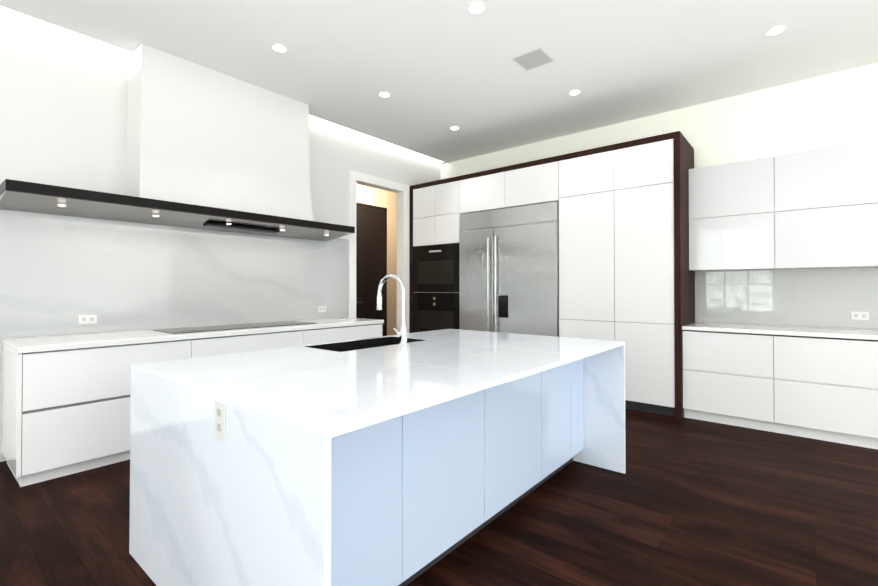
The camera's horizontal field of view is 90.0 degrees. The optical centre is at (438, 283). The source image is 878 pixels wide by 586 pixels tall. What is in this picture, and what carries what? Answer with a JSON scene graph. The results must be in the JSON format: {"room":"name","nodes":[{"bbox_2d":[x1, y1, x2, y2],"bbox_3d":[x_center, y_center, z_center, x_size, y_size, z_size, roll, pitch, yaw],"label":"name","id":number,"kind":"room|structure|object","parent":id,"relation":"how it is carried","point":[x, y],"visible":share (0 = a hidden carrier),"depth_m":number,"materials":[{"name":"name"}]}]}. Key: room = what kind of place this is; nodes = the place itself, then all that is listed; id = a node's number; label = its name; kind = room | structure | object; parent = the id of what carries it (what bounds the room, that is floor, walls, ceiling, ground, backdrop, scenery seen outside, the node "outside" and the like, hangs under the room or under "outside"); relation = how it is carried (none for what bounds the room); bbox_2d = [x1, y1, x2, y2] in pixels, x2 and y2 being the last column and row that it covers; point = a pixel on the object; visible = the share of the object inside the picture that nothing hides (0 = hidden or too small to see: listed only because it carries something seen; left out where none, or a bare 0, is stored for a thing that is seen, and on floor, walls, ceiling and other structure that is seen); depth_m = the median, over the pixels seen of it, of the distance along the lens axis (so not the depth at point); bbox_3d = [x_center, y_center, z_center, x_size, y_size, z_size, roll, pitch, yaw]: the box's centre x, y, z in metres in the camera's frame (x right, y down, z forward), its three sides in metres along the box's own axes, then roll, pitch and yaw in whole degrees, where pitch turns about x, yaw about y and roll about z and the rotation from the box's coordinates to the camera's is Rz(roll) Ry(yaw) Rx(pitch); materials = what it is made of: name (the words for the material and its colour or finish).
{"room":"kitchen","nodes":[
{"label":"kitchen","id":0,"kind":"room"},
{"bbox_2d":[0,10,445,461],"bbox_3d":[-2.604,-0.427,4.048,0.130,3.470,8.400,0,-1,40],"label":"wall","id":1,"kind":"structure","parent":0,"point":[63,109],"depth_m":3.59,"materials":[{"name":"white paint"}]},
{"bbox_2d":[0,210,347,338],"bbox_3d":[-2.291,-0.090,4.305,0.020,0.999,3.500,0,-1,40],"label":"backsplash","id":2,"kind":"structure","parent":1,"relation":"attached to","point":[59,274],"depth_m":3.94,"materials":[{"name":"stone"}]},
{"bbox_2d":[78,314,96,323],"bbox_3d":[-2.867,0.288,3.584,0.007,0.075,0.120,0,-1,40],"label":"electrical outlet","id":3,"kind":"object","parent":2,"relation":"attached to","point":[87,319],"depth_m":3.58,"materials":[{"name":"white plastic"}]},
{"bbox_2d":[318,306,325,311],"bbox_3d":[-1.419,0.306,5.332,0.007,0.075,0.120,0,-1,40],"label":"electrical outlet","id":4,"kind":"object","parent":2,"relation":"attached to","point":[320,308],"depth_m":5.33,"materials":[{"name":"white plastic"}]},
{"bbox_2d":[0,43,354,241],"bbox_3d":[-2.098,-1.251,4.124,0.558,1.438,2.870,0,-1,40],"label":"range hood","id":5,"kind":"object","parent":1,"relation":"attached to","point":[210,149],"visible":1,"depth_m":3.96,"materials":[{"name":"white metal"}]},
{"bbox_2d":[349,170,408,332],"bbox_3d":[-0.856,-0.071,6.135,0.150,2.800,1.110,0,-1,40],"label":"door frame","id":6,"kind":"structure","parent":1,"relation":"attached to","point":[401,190],"depth_m":6.39,"materials":[{"name":"white paint"}]},
{"bbox_2d":[356,184,396,335],"bbox_3d":[-1.482,-0.296,7.728,0.120,3.280,4.200,0,-1,40],"label":"wall","id":7,"kind":"structure","parent":0,"point":[368,195],"depth_m":8.30,"materials":[{"name":"beige paint"}]},
{"bbox_2d":[356,202,386,335],"bbox_3d":[-1.243,-0.040,7.840,0.097,2.770,0.900,0,-1,40],"label":"hall door","id":8,"kind":"structure","parent":7,"relation":"in","point":[371,246],"depth_m":7.88,"materials":[{"name":"black wood"}]},
{"bbox_2d":[0,409,877,585],"bbox_3d":[0.470,1.342,2.489,10.050,0.100,9.950,0,-1,40],"label":"floor","id":9,"kind":"structure","parent":0,"point":[684,501],"depth_m":2.38,"materials":[{"name":"brown wood"}]},
{"bbox_2d":[1,317,383,486],"bbox_3d":[-1.916,0.856,4.167,0.718,0.906,3.120,0,-1,40],"label":"base cabinet","id":10,"kind":"object","parent":9,"relation":"on","point":[65,405],"depth_m":3.07,"materials":[{"name":"white laminate"}]},
{"bbox_2d":[129,338,625,585],"bbox_3d":[-0.102,0.852,2.561,1.544,0.883,2.478,0,-1,40],"label":"kitchen island","id":11,"kind":"object","parent":9,"relation":"on","point":[402,457],"depth_m":1.74,"materials":[{"name":"stone"}]},
{"bbox_2d":[133,346,508,433],"bbox_3d":[-0.598,0.398,1.967,1.544,0.022,0.908,0,-1,40],"label":"island countertop","id":12,"kind":"structure","parent":11,"relation":"on","point":[323,390],"depth_m":1.73,"materials":[{"name":"white stone"}]},
{"bbox_2d":[309,336,580,377],"bbox_3d":[-0.058,0.405,2.618,1.544,0.022,0.784,0,-1,40],"label":"island countertop","id":13,"kind":"structure","parent":11,"relation":"on","point":[509,360],"depth_m":2.40,"materials":[{"name":"white stone"}]},
{"bbox_2d":[393,330,620,353],"bbox_3d":[0.441,0.411,3.219,1.544,0.022,0.778,0,-1,40],"label":"island countertop","id":14,"kind":"structure","parent":11,"relation":"on","point":[483,338],"depth_m":3.10,"materials":[{"name":"white stone"}]},
{"bbox_2d":[410,131,694,419],"bbox_3d":[1.163,-0.076,5.658,3.608,2.800,0.804,0,-1,40],"label":"tall cabinet","id":15,"kind":"object","parent":9,"relation":"on","point":[592,243],"visible":0.71,"depth_m":4.93,"materials":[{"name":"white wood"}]},
{"bbox_2d":[682,322,877,448],"bbox_3d":[4.333,0.848,3.081,4.546,0.900,0.688,0,-1,40],"label":"base cabinets","id":16,"kind":"object","parent":9,"relation":"on","point":[819,383],"visible":0.98,"depth_m":3.79,"materials":[{"name":"white laminate"}]},
{"bbox_2d":[0,0,877,162],"bbox_3d":[0.695,-2.124,1.330,8.180,0.250,8.400,0,-1,40],"label":"ceiling","id":17,"kind":"structure","parent":0,"point":[436,69],"depth_m":3.73,"materials":[{"name":"white paint"}]},
{"bbox_2d":[0,6,441,162],"bbox_3d":[-2.505,-2.011,3.979,0.122,0.015,8.096,0,-1,40],"label":"strip","id":18,"kind":"object","parent":17,"relation":"attached to","point":[75,34],"visible":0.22,"depth_m":3.66,"materials":[{"name":"white"}]},
{"bbox_2d":[270,43,287,52],"bbox_3d":[-1.335,-1.973,3.674,0.144,0.006,0.144,0,-1,40],"label":"recessed light","id":19,"kind":"object","parent":17,"relation":"in","point":[278,47],"visible":1,"depth_m":3.67,"materials":[{"name":"white plastic"}]},
{"bbox_2d":[378,91,390,97],"bbox_3d":[-0.566,-1.965,4.556,0.144,0.006,0.144,0,-1,40],"label":"recessed light","id":20,"kind":"object","parent":17,"relation":"in","point":[383,94],"visible":1,"depth_m":4.54,"materials":[{"name":"white plastic"}]},
{"bbox_2d":[449,126,459,129],"bbox_3d":[0.198,-1.955,5.508,0.144,0.006,0.144,0,-1,40],"label":"recessed light","id":21,"kind":"object","parent":17,"relation":"in","point":[454,128],"visible":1,"depth_m":5.51,"materials":[{"name":"white plastic"}]},
{"bbox_2d":[466,1,486,14],"bbox_3d":[0.269,-1.979,3.150,0.144,0.006,0.144,0,-1,40],"label":"recessed light","id":22,"kind":"object","parent":17,"relation":"in","point":[476,7],"visible":1,"depth_m":3.15,"materials":[{"name":"white plastic"}]},
{"bbox_2d":[511,47,554,70],"bbox_3d":[0.828,-1.969,3.855,0.280,0.006,0.280,0,-1,40],"label":"ceiling vent","id":23,"kind":"object","parent":17,"relation":"in","point":[533,59],"visible":1,"depth_m":3.85,"materials":[{"name":"white metal"}]},
{"bbox_2d":[567,89,581,95],"bbox_3d":[1.392,-1.965,4.505,0.144,0.006,0.144,0,-1,40],"label":"recessed light","id":24,"kind":"object","parent":17,"relation":"in","point":[573,92],"visible":1,"depth_m":4.50,"materials":[{"name":"white plastic"}]},
{"bbox_2d":[764,25,787,35],"bbox_3d":[2.629,-1.976,3.427,0.144,0.006,0.144,0,-1,40],"label":"recessed light","id":25,"kind":"object","parent":17,"relation":"in","point":[776,30],"visible":1,"depth_m":3.42,"materials":[{"name":"white plastic"}]},
{"bbox_2d":[441,63,877,329],"bbox_3d":[3.271,-0.328,4.522,8.310,3.280,0.130,0,-1,40],"label":"wall","id":26,"kind":"structure","parent":0,"point":[831,110],"depth_m":4.48,"materials":[{"name":"white paint"}]},
{"bbox_2d":[689,140,877,270],"bbox_3d":[4.449,-0.680,3.236,4.546,1.050,0.348,0,-1,40],"label":"wall cabinet","id":27,"kind":"object","parent":26,"relation":"attached to","point":[817,208],"visible":1,"depth_m":4.04,"materials":[{"name":"white"}]},
{"bbox_2d":[695,267,877,329],"bbox_3d":[4.557,0.121,3.359,4.546,0.557,0.012,0,-1,40],"label":"backsplash","id":28,"kind":"structure","parent":26,"relation":"attached to","point":[824,297],"depth_m":4.29,"materials":[{"name":"grey glass"}]},
{"bbox_2d":[851,311,868,319],"bbox_3d":[3.804,0.287,3.969,0.120,0.075,0.007,0,-1,40],"label":"electrical outlet","id":29,"kind":"object","parent":28,"relation":"attached to","point":[859,315],"visible":1,"depth_m":3.97,"materials":[{"name":"white plastic"}]}
]}

